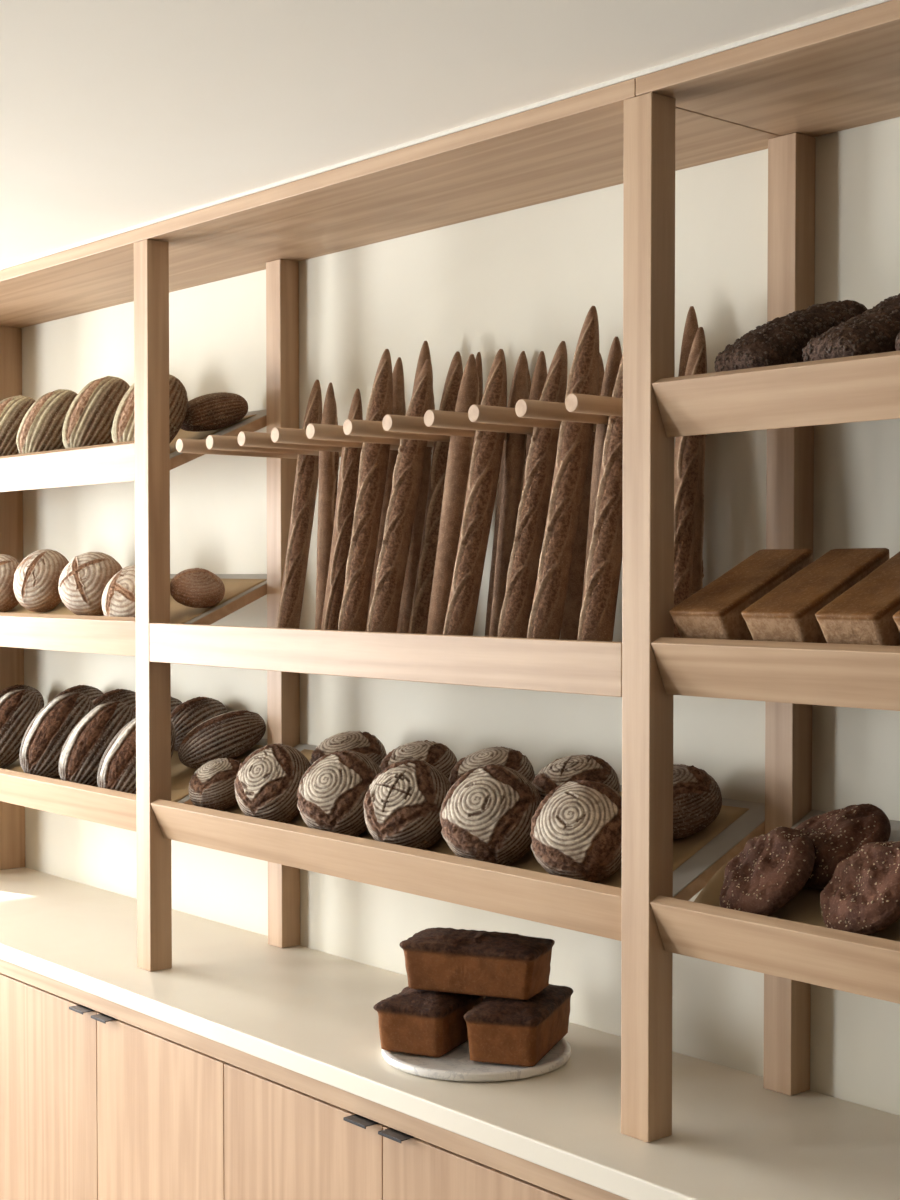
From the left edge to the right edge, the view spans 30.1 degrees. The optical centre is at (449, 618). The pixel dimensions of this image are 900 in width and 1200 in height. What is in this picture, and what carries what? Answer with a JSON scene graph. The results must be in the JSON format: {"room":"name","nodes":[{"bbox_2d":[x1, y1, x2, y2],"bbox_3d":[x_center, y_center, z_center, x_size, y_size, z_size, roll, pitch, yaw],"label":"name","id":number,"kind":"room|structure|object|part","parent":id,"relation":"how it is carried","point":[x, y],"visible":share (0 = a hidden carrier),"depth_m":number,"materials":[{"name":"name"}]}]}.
{"room":"food shop","nodes":[
{"label":"food shop","id":0,"kind":"room"},
{"bbox_2d":[0,0,870,266],"bbox_3d":[-1.808,-0.837,1.808,4.993,0.100,8.800,-1,2,-41],"label":"ceiling","id":1,"kind":"structure","parent":0,"point":[116,115],"depth_m":2.50,"materials":[{"name":"paint"}]},
{"bbox_2d":[22,117,899,1115],"bbox_3d":[0.039,0.412,3.446,0.100,2.484,8.800,-1,2,-41],"label":"wall","id":2,"kind":"structure","parent":0,"point":[528,279],"depth_m":3.27,"materials":[{"name":"beige paint"}]},
{"bbox_2d":[0,0,890,269],"bbox_3d":[-0.157,-0.815,2.966,0.006,0.006,4.220,-1,2,-41],"label":"trim","id":3,"kind":"structure","parent":2,"relation":"attached to","point":[872,2],"depth_m":2.67,"materials":[{"name":"white paint"}]},
{"bbox_3d":[-1.808,1.746,1.877,4.993,0.100,8.800,-1,2,-41],"label":"floor","id":4,"kind":"structure","parent":0,"visible":0},
{"bbox_2d":[0,973,225,1199],"bbox_3d":[-0.565,1.235,3.688,0.520,0.826,0.966,-1,2,-41],"label":"base cabinet","id":5,"kind":"object","parent":4,"relation":"on","point":[95,1105],"visible":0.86,"depth_m":3.53,"materials":[{"name":"brown wood"}]},
{"bbox_3d":[-0.895,1.183,3.720,0.020,0.718,0.481,-1,2,-41],"label":"door","id":6,"kind":"part","parent":5,"relation":"part of","materials":[{"name":"brown wood"}]},
{"bbox_3d":[-0.777,0.829,3.555,0.041,0.005,0.060,-1,2,-41],"label":"pull handle","id":7,"kind":"part","parent":5,"relation":"part of","materials":[{"name":"black metal"}]},
{"bbox_3d":[-0.715,0.831,3.485,0.041,0.005,0.060,-1,2,-41],"label":"pull handle","id":8,"kind":"part","parent":5,"relation":"part of","materials":[{"name":"black metal"}]},
{"bbox_3d":[-0.578,1.193,3.355,0.020,0.718,0.481,-1,2,-41],"label":"door","id":9,"kind":"part","parent":5,"relation":"part of","materials":[{"name":"brown wood"}]},
{"bbox_2d":[0,867,899,1199],"bbox_3d":[-0.044,0.781,3.086,0.511,0.036,4.390,-1,2,-41],"label":"countertop","id":10,"kind":"structure","parent":5,"relation":"on","point":[308,1012],"depth_m":2.81,"materials":[{"name":"beige stone"}]},
{"bbox_2d":[0,959,628,1199],"bbox_3d":[-0.221,0.823,2.934,0.020,0.037,4.390,-1,2,-41],"label":"countertop edge","id":11,"kind":"object","parent":10,"relation":"attached to","point":[561,1184],"visible":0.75,"depth_m":2.89,"materials":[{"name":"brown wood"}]},
{"bbox_2d":[0,0,899,1142],"bbox_3d":[-0.010,-0.026,3.114,0.392,1.577,4.220,-1,2,-41],"label":"shelving unit","id":12,"kind":"object","parent":10,"relation":"on","point":[779,93],"visible":0.81,"depth_m":2.72,"materials":[{"name":"brown wood"}]},
{"bbox_3d":[-1.355,-0.055,4.720,0.317,1.549,0.030,-1,2,-41],"label":"panel","id":13,"kind":"part","parent":12,"relation":"part of","materials":[{"name":"brown wood"}]},
{"bbox_3d":[-1.077,-0.353,4.077,0.053,0.086,1.291,-1,2,-41],"label":"rail","id":14,"kind":"part","parent":12,"relation":"part of","materials":[{"name":"brown wood"}]},
{"bbox_3d":[-1.077,0.027,4.087,0.053,0.086,1.291,-1,2,-41],"label":"rail","id":15,"kind":"part","parent":12,"relation":"part of","materials":[{"name":"brown wood"}]},
{"bbox_3d":[-1.077,0.411,4.097,0.053,0.086,1.291,-1,2,-41],"label":"rail","id":16,"kind":"part","parent":12,"relation":"part of","materials":[{"name":"brown wood"}]},
{"bbox_2d":[4,745,263,801],"bbox_3d":[-0.928,0.351,4.194,0.313,0.137,1.200,-1,2,-41],"label":"sheet","id":17,"kind":"object","parent":12,"relation":"on","point":[181,775],"visible":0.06,"depth_m":3.84,"materials":[{"name":"brown wood"}]},
{"bbox_2d":[0,689,42,768],"bbox_3d":[-1.146,0.288,4.331,0.184,0.208,0.135,-1,2,-24],"label":"loaf","id":18,"kind":"object","parent":17,"relation":"on","point":[18,708],"visible":0.83,"depth_m":4.29,"materials":[{"name":"brown food"}]},
{"bbox_2d":[0,684,43,707],"bbox_3d":[-1.203,0.246,4.617,0.128,0.127,0.176,1,2,39],"label":"loaf","id":19,"kind":"object","parent":17,"relation":"on","point":[3,692],"visible":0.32,"depth_m":4.62,"materials":[{"name":"brown food"}]},
{"bbox_2d":[19,692,94,777],"bbox_3d":[-0.966,0.290,4.127,0.186,0.214,0.139,0,2,-18],"label":"loaf","id":20,"kind":"object","parent":17,"relation":"on","point":[43,741],"visible":0.65,"depth_m":4.07,"materials":[{"name":"brown food"}]},
{"bbox_2d":[53,685,103,701],"bbox_3d":[-0.985,0.238,4.409,0.128,0.127,0.176,1,2,39],"label":"loaf","id":21,"kind":"object","parent":17,"relation":"on","point":[91,692],"visible":0.21,"depth_m":4.40,"materials":[{"name":"brown food"}]},
{"bbox_2d":[59,701,135,786],"bbox_3d":[-0.829,0.302,3.949,0.186,0.211,0.136,-1,2,-29],"label":"loaf","id":22,"kind":"object","parent":17,"relation":"on","point":[82,752],"visible":0.71,"depth_m":3.90,"materials":[{"name":"brown food"}]},
{"bbox_2d":[93,689,135,708],"bbox_3d":[-0.853,0.242,4.258,0.128,0.127,0.176,1,2,39],"label":"loaf","id":23,"kind":"object","parent":17,"relation":"on","point":[128,697],"visible":0.28,"depth_m":4.23,"materials":[{"name":"brown food"}]},
{"bbox_2d":[97,718,175,793],"bbox_3d":[-0.711,0.315,3.801,0.178,0.201,0.129,-1,2,-19],"label":"loaf","id":24,"kind":"object","parent":17,"relation":"on","point":[117,767],"visible":0.44,"depth_m":3.75,"materials":[{"name":"brown food"}]},
{"bbox_2d":[133,697,181,713],"bbox_3d":[-0.720,0.251,4.090,0.128,0.127,0.176,1,2,39],"label":"loaf","id":25,"kind":"object","parent":17,"relation":"on","point":[175,702],"visible":0.06,"depth_m":4.08,"materials":[{"name":"brown food"}]},
{"bbox_2d":[171,696,227,750],"bbox_3d":[-0.603,0.249,3.973,0.128,0.127,0.176,1,2,39],"label":"loaf","id":26,"kind":"object","parent":17,"relation":"on","point":[191,713],"visible":0.48,"depth_m":3.92,"materials":[{"name":"brown food"}]},
{"bbox_2d":[178,710,265,767],"bbox_3d":[-0.521,0.275,3.832,0.201,0.130,0.129,0,2,-14],"label":"loaf","id":27,"kind":"object","parent":17,"relation":"on","point":[231,734],"visible":0.87,"depth_m":3.79,"materials":[{"name":"brown food"}]},
{"bbox_2d":[6,578,266,623],"bbox_3d":[-0.928,-0.032,4.184,0.313,0.137,1.200,-1,2,-41],"label":"sheet","id":28,"kind":"object","parent":12,"relation":"on","point":[179,613],"visible":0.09,"depth_m":3.84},
{"bbox_2d":[0,554,20,611],"bbox_3d":[-1.181,-0.090,4.381,0.154,0.157,0.128,1,2,30],"label":"round loaf","id":29,"kind":"object","parent":28,"relation":"on","point":[9,564],"visible":0.62,"depth_m":4.33,"materials":[{"name":"brown food"}]},
{"bbox_2d":[13,549,68,611],"bbox_3d":[-1.031,-0.097,4.240,0.151,0.160,0.129,0,2,11],"label":"round loaf","id":30,"kind":"object","parent":28,"relation":"on","point":[36,578],"visible":0.84,"depth_m":4.19,"materials":[{"name":"brown food"}]},
{"bbox_2d":[58,552,122,615],"bbox_3d":[-0.855,-0.081,3.998,0.166,0.158,0.135,1,2,31],"label":"round loaf","id":31,"kind":"object","parent":28,"relation":"on","point":[83,581],"visible":0.76,"depth_m":3.95,"materials":[{"name":"brown food"}]},
{"bbox_2d":[102,565,134,616],"bbox_3d":[-0.706,-0.045,3.745,0.151,0.152,0.120,1,2,23],"label":"round loaf","id":32,"kind":"object","parent":28,"relation":"on","point":[118,597],"visible":0.47,"depth_m":3.70,"materials":[{"name":"brown food"}]},
{"bbox_2d":[170,568,224,607],"bbox_3d":[-0.567,-0.070,3.764,0.130,0.090,0.117,1,2,36],"label":"round loaf","id":33,"kind":"object","parent":28,"relation":"on","point":[193,587],"visible":0.99,"depth_m":3.72,"materials":[{"name":"brown food"}]},
{"bbox_3d":[-0.635,-0.025,3.575,0.053,1.549,0.057,-1,2,-41],"label":"post","id":34,"kind":"part","parent":12,"relation":"part of","materials":[{"name":"brown wood"}]},
{"bbox_3d":[-0.933,0.357,4.221,0.346,0.170,1.292,-1,2,-41],"label":"sloped shelf","id":35,"kind":"part","parent":12,"relation":"part of","materials":[{"name":"brown wood"}]},
{"bbox_2d":[170,414,256,452],"bbox_3d":[-0.941,-0.411,4.183,0.304,0.133,1.170,-1,2,-41],"label":"sheet","id":36,"kind":"object","parent":12,"relation":"on","point":[181,433],"visible":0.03,"depth_m":3.82,"materials":[{"name":"brown wood"}]},
{"bbox_2d":[0,395,35,455],"bbox_3d":[-1.114,-0.468,4.245,0.145,0.203,0.160,1,2,33],"label":"loaf","id":37,"kind":"object","parent":36,"relation":"on","point":[13,410],"visible":0.46,"depth_m":4.19,"materials":[{"name":"brown food"}]},
{"bbox_2d":[16,389,77,453],"bbox_3d":[-0.973,-0.465,4.094,0.154,0.199,0.149,0,2,13],"label":"loaf","id":38,"kind":"object","parent":36,"relation":"on","point":[40,429],"visible":0.55,"depth_m":4.04,"materials":[{"name":"brown food"}]},
{"bbox_2d":[62,376,129,448],"bbox_3d":[-0.835,-0.477,3.980,0.166,0.208,0.149,0,2,3],"label":"loaf","id":39,"kind":"object","parent":36,"relation":"on","point":[88,421],"visible":0.7,"depth_m":3.93,"materials":[{"name":"brown food"}]},
{"bbox_2d":[111,374,187,442],"bbox_3d":[-0.666,-0.449,3.721,0.160,0.202,0.146,0,2,14],"label":"loaf","id":40,"kind":"object","parent":36,"relation":"on","point":[123,430],"visible":0.36,"depth_m":3.68,"materials":[{"name":"brown food"}]},
{"bbox_2d":[180,392,247,431],"bbox_3d":[-0.542,-0.470,3.808,0.167,0.095,0.136,0,2,-15],"label":"loaf","id":41,"kind":"object","parent":36,"relation":"on","point":[213,411],"visible":0.94,"depth_m":3.76,"materials":[{"name":"brown food"}]},
{"bbox_3d":[-0.933,-0.407,4.201,0.346,0.170,1.292,-1,2,-41],"label":"sloped shelf","id":42,"kind":"part","parent":12,"relation":"part of","materials":[{"name":"brown wood"}]},
{"bbox_3d":[-0.933,-0.026,4.211,0.346,0.170,1.292,-1,2,-41],"label":"sloped shelf","id":43,"kind":"part","parent":12,"relation":"part of","materials":[{"name":"brown wood"}]},
{"bbox_3d":[-0.378,-0.031,3.798,0.052,1.549,0.057,-1,2,-41],"label":"post","id":44,"kind":"part","parent":12,"relation":"part of","materials":[{"name":"brown wood"}]},
{"bbox_2d":[276,379,321,628],"bbox_3d":[-0.322,-0.222,3.574,0.111,0.582,0.053,-1,2,-31],"label":"baguette","id":45,"kind":"object","parent":12,"relation":"on","point":[307,468],"visible":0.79,"depth_m":3.56,"materials":[{"name":"brown food"}]},
{"bbox_2d":[315,382,338,628],"bbox_3d":[-0.256,-0.211,3.482,0.053,0.561,0.043,-1,2,-39],"label":"baguette","id":46,"kind":"object","parent":12,"relation":"on","point":[328,460],"visible":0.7,"depth_m":3.47,"materials":[{"name":"brown food"}]},
{"bbox_2d":[321,389,362,629],"bbox_3d":[-0.217,-0.195,3.365,0.094,0.538,0.046,-1,2,-30],"label":"baguette","id":47,"kind":"object","parent":12,"relation":"on","point":[350,457],"visible":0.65,"depth_m":3.35,"materials":[{"name":"brown food"}]},
{"bbox_2d":[338,349,392,630],"bbox_3d":[-0.163,-0.226,3.257,0.126,0.605,0.058,-1,2,-34],"label":"baguette","id":48,"kind":"object","parent":12,"relation":"on","point":[374,457],"visible":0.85,"depth_m":3.24,"materials":[{"name":"brown food"}]},
{"bbox_3d":[-0.181,0.063,3.031,0.022,0.082,1.362,-1,2,-41],"label":"rail","id":49,"kind":"part","parent":12,"relation":"part of","materials":[{"name":"brown wood"}]},
{"bbox_2d":[366,357,405,630],"bbox_3d":[-0.135,-0.233,3.439,0.096,0.610,0.045,-1,2,-30],"label":"baguette","id":50,"kind":"object","parent":12,"relation":"on","point":[399,408],"visible":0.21,"depth_m":3.42,"materials":[{"name":"brown food"}]},
{"bbox_3d":[-0.169,0.439,3.052,0.053,0.086,1.361,-1,2,-41],"label":"rail","id":51,"kind":"part","parent":12,"relation":"part of","materials":[{"name":"brown wood"}]},
{"bbox_2d":[367,359,432,632],"bbox_3d":[-0.097,-0.209,3.185,0.148,0.576,0.058,-1,2,-43],"label":"baguette","id":52,"kind":"object","parent":12,"relation":"on","point":[384,611],"visible":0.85,"depth_m":3.17,"materials":[{"name":"brown food"}]},
{"bbox_2d":[396,341,434,632],"bbox_3d":[-0.070,-0.241,3.344,0.082,0.629,0.048,-1,2,-24],"label":"baguette","id":53,"kind":"object","parent":12,"relation":"on","point":[408,591],"visible":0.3,"depth_m":3.33,"materials":[{"name":"brown food"}]},
{"bbox_2d":[408,351,462,633],"bbox_3d":[-0.025,-0.220,3.219,0.127,0.595,0.059,-1,2,-34],"label":"baguette","id":54,"kind":"object","parent":12,"relation":"on","point":[418,619],"visible":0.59,"depth_m":3.20,"materials":[{"name":"brown food"}]},
{"bbox_2d":[426,354,478,634],"bbox_3d":[0.005,-0.208,3.114,0.111,0.574,0.054,-1,2,-33],"label":"baguette","id":55,"kind":"object","parent":12,"relation":"on","point":[460,448],"visible":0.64,"depth_m":3.10,"materials":[{"name":"brown food"}]},
{"bbox_2d":[443,349,506,635],"bbox_3d":[0.046,-0.202,2.998,0.142,0.572,0.058,-1,2,-34],"label":"baguette","id":56,"kind":"object","parent":12,"relation":"on","point":[486,458],"visible":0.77,"depth_m":2.98,"materials":[{"name":"brown food"}]},
{"bbox_2d":[475,352,482,404],"bbox_3d":[0.025,-0.224,3.277,0.091,0.599,0.038,-1,2,-32],"label":"baguette","id":57,"kind":"object","parent":12,"relation":"on","point":[478,359],"visible":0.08,"depth_m":3.28,"materials":[{"name":"brown food"}]},
{"bbox_2d":[223,749,748,887],"bbox_3d":[-0.034,0.377,3.170,0.320,0.140,1.261,-1,2,-41],"label":"shelf","id":58,"kind":"object","parent":12,"relation":"on","point":[684,848],"visible":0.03,"depth_m":2.79,"materials":[{"name":"brown wood"}]},
{"bbox_2d":[188,758,240,810],"bbox_3d":[-0.489,0.352,3.555,0.131,0.112,0.136,-1,2,-21],"label":"round loaf","id":59,"kind":"object","parent":58,"relation":"on","point":[211,786],"visible":0.8,"depth_m":3.50,"materials":[{"name":"brown food"}]},
{"bbox_2d":[234,743,310,822],"bbox_3d":[-0.357,0.336,3.381,0.171,0.166,0.145,1,2,35],"label":"round loaf","id":60,"kind":"object","parent":58,"relation":"on","point":[267,782],"visible":0.8,"depth_m":3.33,"materials":[{"name":"brown food"}]},
{"bbox_2d":[297,750,381,836],"bbox_3d":[-0.208,0.338,3.205,0.175,0.170,0.150,1,2,31],"label":"round loaf","id":61,"kind":"object","parent":58,"relation":"on","point":[331,793],"visible":0.78,"depth_m":3.15,"materials":[{"name":"brown food"}]},
{"bbox_2d":[309,731,386,766],"bbox_3d":[-0.209,0.292,3.443,0.159,0.118,0.161,0,2,-10],"label":"round loaf","id":62,"kind":"object","parent":58,"relation":"on","point":[365,743],"visible":0.47,"depth_m":3.41,"materials":[{"name":"brown food"}]},
{"bbox_2d":[363,759,451,849],"bbox_3d":[-0.074,0.343,3.058,0.175,0.168,0.151,1,2,34],"label":"round loaf","id":63,"kind":"object","parent":58,"relation":"on","point":[402,805],"visible":0.94,"depth_m":3.00,"materials":[{"name":"brown food"}]},
{"bbox_2d":[380,740,457,779],"bbox_3d":[-0.062,0.299,3.280,0.162,0.118,0.154,1,2,19],"label":"round loaf","id":64,"kind":"object","parent":58,"relation":"on","point":[438,755],"visible":0.39,"depth_m":3.25,"materials":[{"name":"brown food"}]},
{"bbox_2d":[440,764,541,865],"bbox_3d":[0.071,0.342,2.894,0.183,0.176,0.153,1,2,25],"label":"round loaf","id":65,"kind":"object","parent":58,"relation":"on","point":[486,814],"visible":0.91,"depth_m":2.84,"materials":[{"name":"brown food"}]},
{"bbox_2d":[449,746,534,785],"bbox_3d":[0.077,0.299,3.120,0.157,0.117,0.162,-1,2,-44],"label":"round loaf","id":66,"kind":"object","parent":58,"relation":"on","point":[508,757],"visible":0.41,"depth_m":3.09,"materials":[{"name":"brown food"}]},
{"bbox_2d":[530,779,621,882],"bbox_3d":[0.214,0.348,2.735,0.175,0.167,0.145,1,2,32],"label":"round loaf","id":67,"kind":"object","parent":58,"relation":"on","point":[576,832],"visible":0.84,"depth_m":2.68,"materials":[{"name":"brown food"}]},
{"bbox_2d":[532,754,619,799],"bbox_3d":[0.221,0.301,2.960,0.155,0.118,0.161,-1,2,-26],"label":"round loaf","id":68,"kind":"object","parent":58,"relation":"on","point":[558,772],"visible":0.46,"depth_m":2.92,"materials":[{"name":"brown food"}]},
{"bbox_2d":[673,764,721,838],"bbox_3d":[0.374,0.304,2.794,0.160,0.117,0.157,1,2,25],"label":"round loaf","id":69,"kind":"object","parent":58,"relation":"on","point":[697,797],"visible":0.5,"depth_m":2.73,"materials":[{"name":"brown food"}]},
{"bbox_2d":[485,352,530,635],"bbox_3d":[0.111,-0.216,3.189,0.101,0.587,0.055,-1,2,-35],"label":"baguette","id":70,"kind":"object","parent":12,"relation":"on","point":[500,481],"visible":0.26,"depth_m":3.18,"materials":[{"name":"brown food"}]},
{"bbox_2d":[489,351,528,636],"bbox_3d":[0.106,-0.202,3.026,0.082,0.568,0.035,-1,2,-35],"label":"baguette","id":71,"kind":"object","parent":12,"relation":"on","point":[515,448],"visible":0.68,"depth_m":3.02,"materials":[{"name":"brown food"}]},
{"bbox_2d":[498,341,567,637],"bbox_3d":[0.144,-0.203,2.936,0.151,0.577,0.055,-1,2,-38],"label":"baguette","id":72,"kind":"object","parent":12,"relation":"on","point":[523,567],"visible":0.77,"depth_m":2.92,"materials":[{"name":"brown food"}]},
{"bbox_2d":[522,351,546,581],"bbox_3d":[0.146,-0.207,3.094,0.084,0.576,0.044,-1,2,-27],"label":"baguette","id":73,"kind":"object","parent":12,"relation":"on","point":[540,372],"visible":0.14,"depth_m":3.09,"materials":[{"name":"brown food"}]},
{"bbox_2d":[527,306,598,638],"bbox_3d":[0.193,-0.222,2.819,0.155,0.622,0.059,-1,2,-35],"label":"baguette","id":74,"kind":"object","parent":12,"relation":"on","point":[575,438],"visible":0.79,"depth_m":2.80,"materials":[{"name":"brown food"}]},
{"bbox_2d":[560,352,604,639],"bbox_3d":[0.242,-0.199,3.014,0.093,0.563,0.051,-1,2,-25],"label":"baguette","id":75,"kind":"object","parent":12,"relation":"on","point":[573,603],"visible":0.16,"depth_m":2.99,"materials":[{"name":"brown food"}]},
{"bbox_2d":[577,354,622,641],"bbox_3d":[0.264,-0.209,2.747,0.140,0.598,0.060,-1,2,-44],"label":"baguette","id":76,"kind":"object","parent":12,"relation":"on","point":[598,610],"visible":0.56,"depth_m":2.72,"materials":[{"name":"brown food"}]},
{"bbox_2d":[582,336,621,600],"bbox_3d":[0.261,-0.200,2.873,0.090,0.571,0.049,-1,2,-37],"label":"baguette","id":77,"kind":"object","parent":12,"relation":"on","point":[615,353],"visible":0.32,"depth_m":2.87,"materials":[{"name":"brown food"}]},
{"bbox_3d":[0.296,0.004,2.504,0.053,1.549,0.057,-1,2,-41],"label":"post","id":78,"kind":"part","parent":12,"relation":"part of","materials":[{"name":"brown wood"}]},
{"bbox_2d":[674,327,706,637],"bbox_3d":[0.373,-0.190,2.685,0.050,0.560,0.094,2,2,45],"label":"baguette","id":79,"kind":"object","parent":12,"relation":"on","point":[688,449],"visible":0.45,"depth_m":2.67,"materials":[{"name":"brown food"}]},
{"bbox_2d":[678,306,706,594],"bbox_3d":[0.408,-0.222,2.850,0.054,0.616,0.049,-1,2,-22],"label":"baguette","id":80,"kind":"object","parent":12,"relation":"on","point":[691,327],"visible":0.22,"depth_m":2.83,"materials":[{"name":"brown food"}]},
{"bbox_3d":[-0.025,0.385,3.176,0.346,0.170,1.362,-1,2,-41],"label":"sloped shelf","id":81,"kind":"part","parent":12,"relation":"part of","materials":[{"name":"brown wood"}]},
{"bbox_2d":[669,549,812,640],"bbox_3d":[0.445,-0.017,2.505,0.241,0.176,0.103,-1,2,-41],"label":"loaf","id":82,"kind":"object","parent":12,"relation":"on","point":[714,611],"visible":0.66,"depth_m":2.46,"materials":[{"name":"brown food"}]},
{"bbox_3d":[0.762,0.467,1.980,0.053,0.086,1.361,-1,2,-41],"label":"rail","id":83,"kind":"part","parent":12,"relation":"part of","materials":[{"name":"brown wood"}]},
{"bbox_3d":[0.762,0.083,1.970,0.053,0.086,1.361,-1,2,-41],"label":"rail","id":84,"kind":"part","parent":12,"relation":"part of","materials":[{"name":"brown wood"}]},
{"bbox_3d":[0.762,-0.298,1.960,0.053,0.086,1.361,-1,2,-41],"label":"rail","id":85,"kind":"part","parent":12,"relation":"part of","materials":[{"name":"brown wood"}]},
{"bbox_3d":[0.553,-0.002,2.727,0.052,1.549,0.057,-1,2,-41],"label":"post","id":86,"kind":"part","parent":12,"relation":"part of","materials":[{"name":"brown wood"}]},
{"bbox_2d":[714,300,866,371],"bbox_3d":[0.509,-0.399,2.475,0.254,0.160,0.123,-1,2,-35],"label":"loaf","id":87,"kind":"object","parent":12,"relation":"on","point":[782,340],"visible":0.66,"depth_m":2.42,"materials":[{"name":"brown food"}]},
{"bbox_2d":[694,857,899,941],"bbox_3d":[0.830,0.413,2.138,0.274,0.123,1.188,-1,2,-41],"label":"sheet","id":88,"kind":"object","parent":12,"relation":"on","point":[805,907],"visible":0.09,"depth_m":2.45,"materials":[{"name":"brown wood"}]},
{"bbox_2d":[719,826,814,915],"bbox_3d":[0.468,0.377,2.472,0.128,0.131,0.168,-1,2,-21],"label":"bread","id":89,"kind":"object","parent":88,"relation":"on","point":[772,867],"visible":0.91,"depth_m":2.44,"materials":[{"name":"brown food"}]},
{"bbox_2d":[794,803,890,889],"bbox_3d":[0.581,0.338,2.506,0.140,0.121,0.165,0,2,-16],"label":"bread","id":90,"kind":"object","parent":88,"relation":"on","point":[835,836],"visible":0.7,"depth_m":2.47,"materials":[{"name":"brown food"}]},
{"bbox_2d":[820,841,899,935],"bbox_3d":[0.590,0.378,2.342,0.129,0.130,0.167,0,2,-9],"label":"bread","id":91,"kind":"object","parent":88,"relation":"on","point":[862,894],"visible":0.93,"depth_m":2.31,"materials":[{"name":"brown food"}]},
{"bbox_2d":[741,548,889,642],"bbox_3d":[0.533,-0.014,2.402,0.241,0.176,0.104,-1,2,-41],"label":"loaf","id":92,"kind":"object","parent":12,"relation":"on","point":[786,613],"visible":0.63,"depth_m":2.36,"materials":[{"name":"brown food"}]},
{"bbox_2d":[802,293,899,361],"bbox_3d":[0.614,-0.396,2.352,0.256,0.161,0.126,-1,2,-35],"label":"loaf","id":93,"kind":"object","parent":12,"relation":"on","point":[876,330],"visible":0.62,"depth_m":2.28,"materials":[{"name":"brown food"}]},
{"bbox_2d":[815,551,899,645],"bbox_3d":[0.617,-0.012,2.307,0.241,0.176,0.103,-1,2,-41],"label":"loaf","id":94,"kind":"object","parent":12,"relation":"on","point":[863,614],"visible":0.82,"depth_m":2.25,"materials":[{"name":"brown food"}]},
{"bbox_2d":[893,610,899,631],"bbox_3d":[0.697,-0.009,2.213,0.241,0.176,0.104,-1,2,-41],"label":"loaf","id":95,"kind":"object","parent":12,"relation":"on","point":[896,616],"visible":1,"depth_m":2.17,"materials":[{"name":"brown food"}]},
{"bbox_2d":[895,332,899,350],"bbox_3d":[0.711,-0.392,2.240,0.254,0.160,0.123,-1,2,-35],"label":"loaf","id":96,"kind":"object","parent":12,"relation":"on","point":[897,341],"visible":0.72,"depth_m":2.20,"materials":[{"name":"brown food"}]},
{"bbox_2d":[382,1038,570,1081],"bbox_3d":[0.046,0.759,2.942,0.332,0.016,0.332,-1,2,-41],"label":"plate","id":97,"kind":"object","parent":10,"relation":"on","point":[455,1065],"visible":0.48,"depth_m":2.83,"materials":[{"name":"white stone"}]},
{"bbox_2d":[373,987,485,1056],"bbox_3d":[-0.021,0.701,2.990,0.140,0.096,0.257,1,2,25],"label":"loaf","id":98,"kind":"object","parent":97,"relation":"on","point":[411,1021],"visible":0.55,"depth_m":2.89,"materials":[{"name":"brown food"}]},
{"bbox_2d":[464,984,573,1066],"bbox_3d":[0.123,0.701,2.933,0.144,0.099,0.259,1,2,19],"label":"loaf","id":99,"kind":"object","parent":97,"relation":"on","point":[506,1031],"visible":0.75,"depth_m":2.83,"materials":[{"name":"brown food"}]},
{"bbox_2d":[399,927,554,999],"bbox_3d":[0.050,0.603,2.956,0.258,0.098,0.136,1,2,22],"label":"loaf","id":100,"kind":"object","parent":99,"relation":"on","point":[450,960],"visible":1,"depth_m":2.91,"materials":[{"name":"brown food"}]},
{"bbox_2d":[224,1063,571,1199],"bbox_3d":[0.066,1.254,2.962,0.520,0.826,0.958,-1,2,-41],"label":"base cabinet","id":101,"kind":"object","parent":4,"relation":"on","point":[281,1142],"visible":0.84,"depth_m":2.92,"materials":[{"name":"brown wood"}]},
{"bbox_3d":[-0.263,1.202,2.992,0.020,0.718,0.477,-1,2,-41],"label":"door","id":102,"kind":"part","parent":101,"relation":"part of","materials":[{"name":"brown wood"}]},
{"bbox_3d":[-0.146,0.848,2.829,0.041,0.005,0.060,-1,2,-41],"label":"pull handle","id":103,"kind":"part","parent":101,"relation":"part of","materials":[{"name":"black metal"}]},
{"bbox_3d":[-0.084,0.850,2.758,0.041,0.005,0.060,-1,2,-41],"label":"pull handle","id":104,"kind":"part","parent":101,"relation":"part of","materials":[{"name":"black metal"}]},
{"bbox_3d":[0.051,1.212,2.631,0.020,0.718,0.477,-1,2,-41],"label":"door","id":105,"kind":"part","parent":101,"relation":"part of","materials":[{"name":"brown wood"}]}
]}

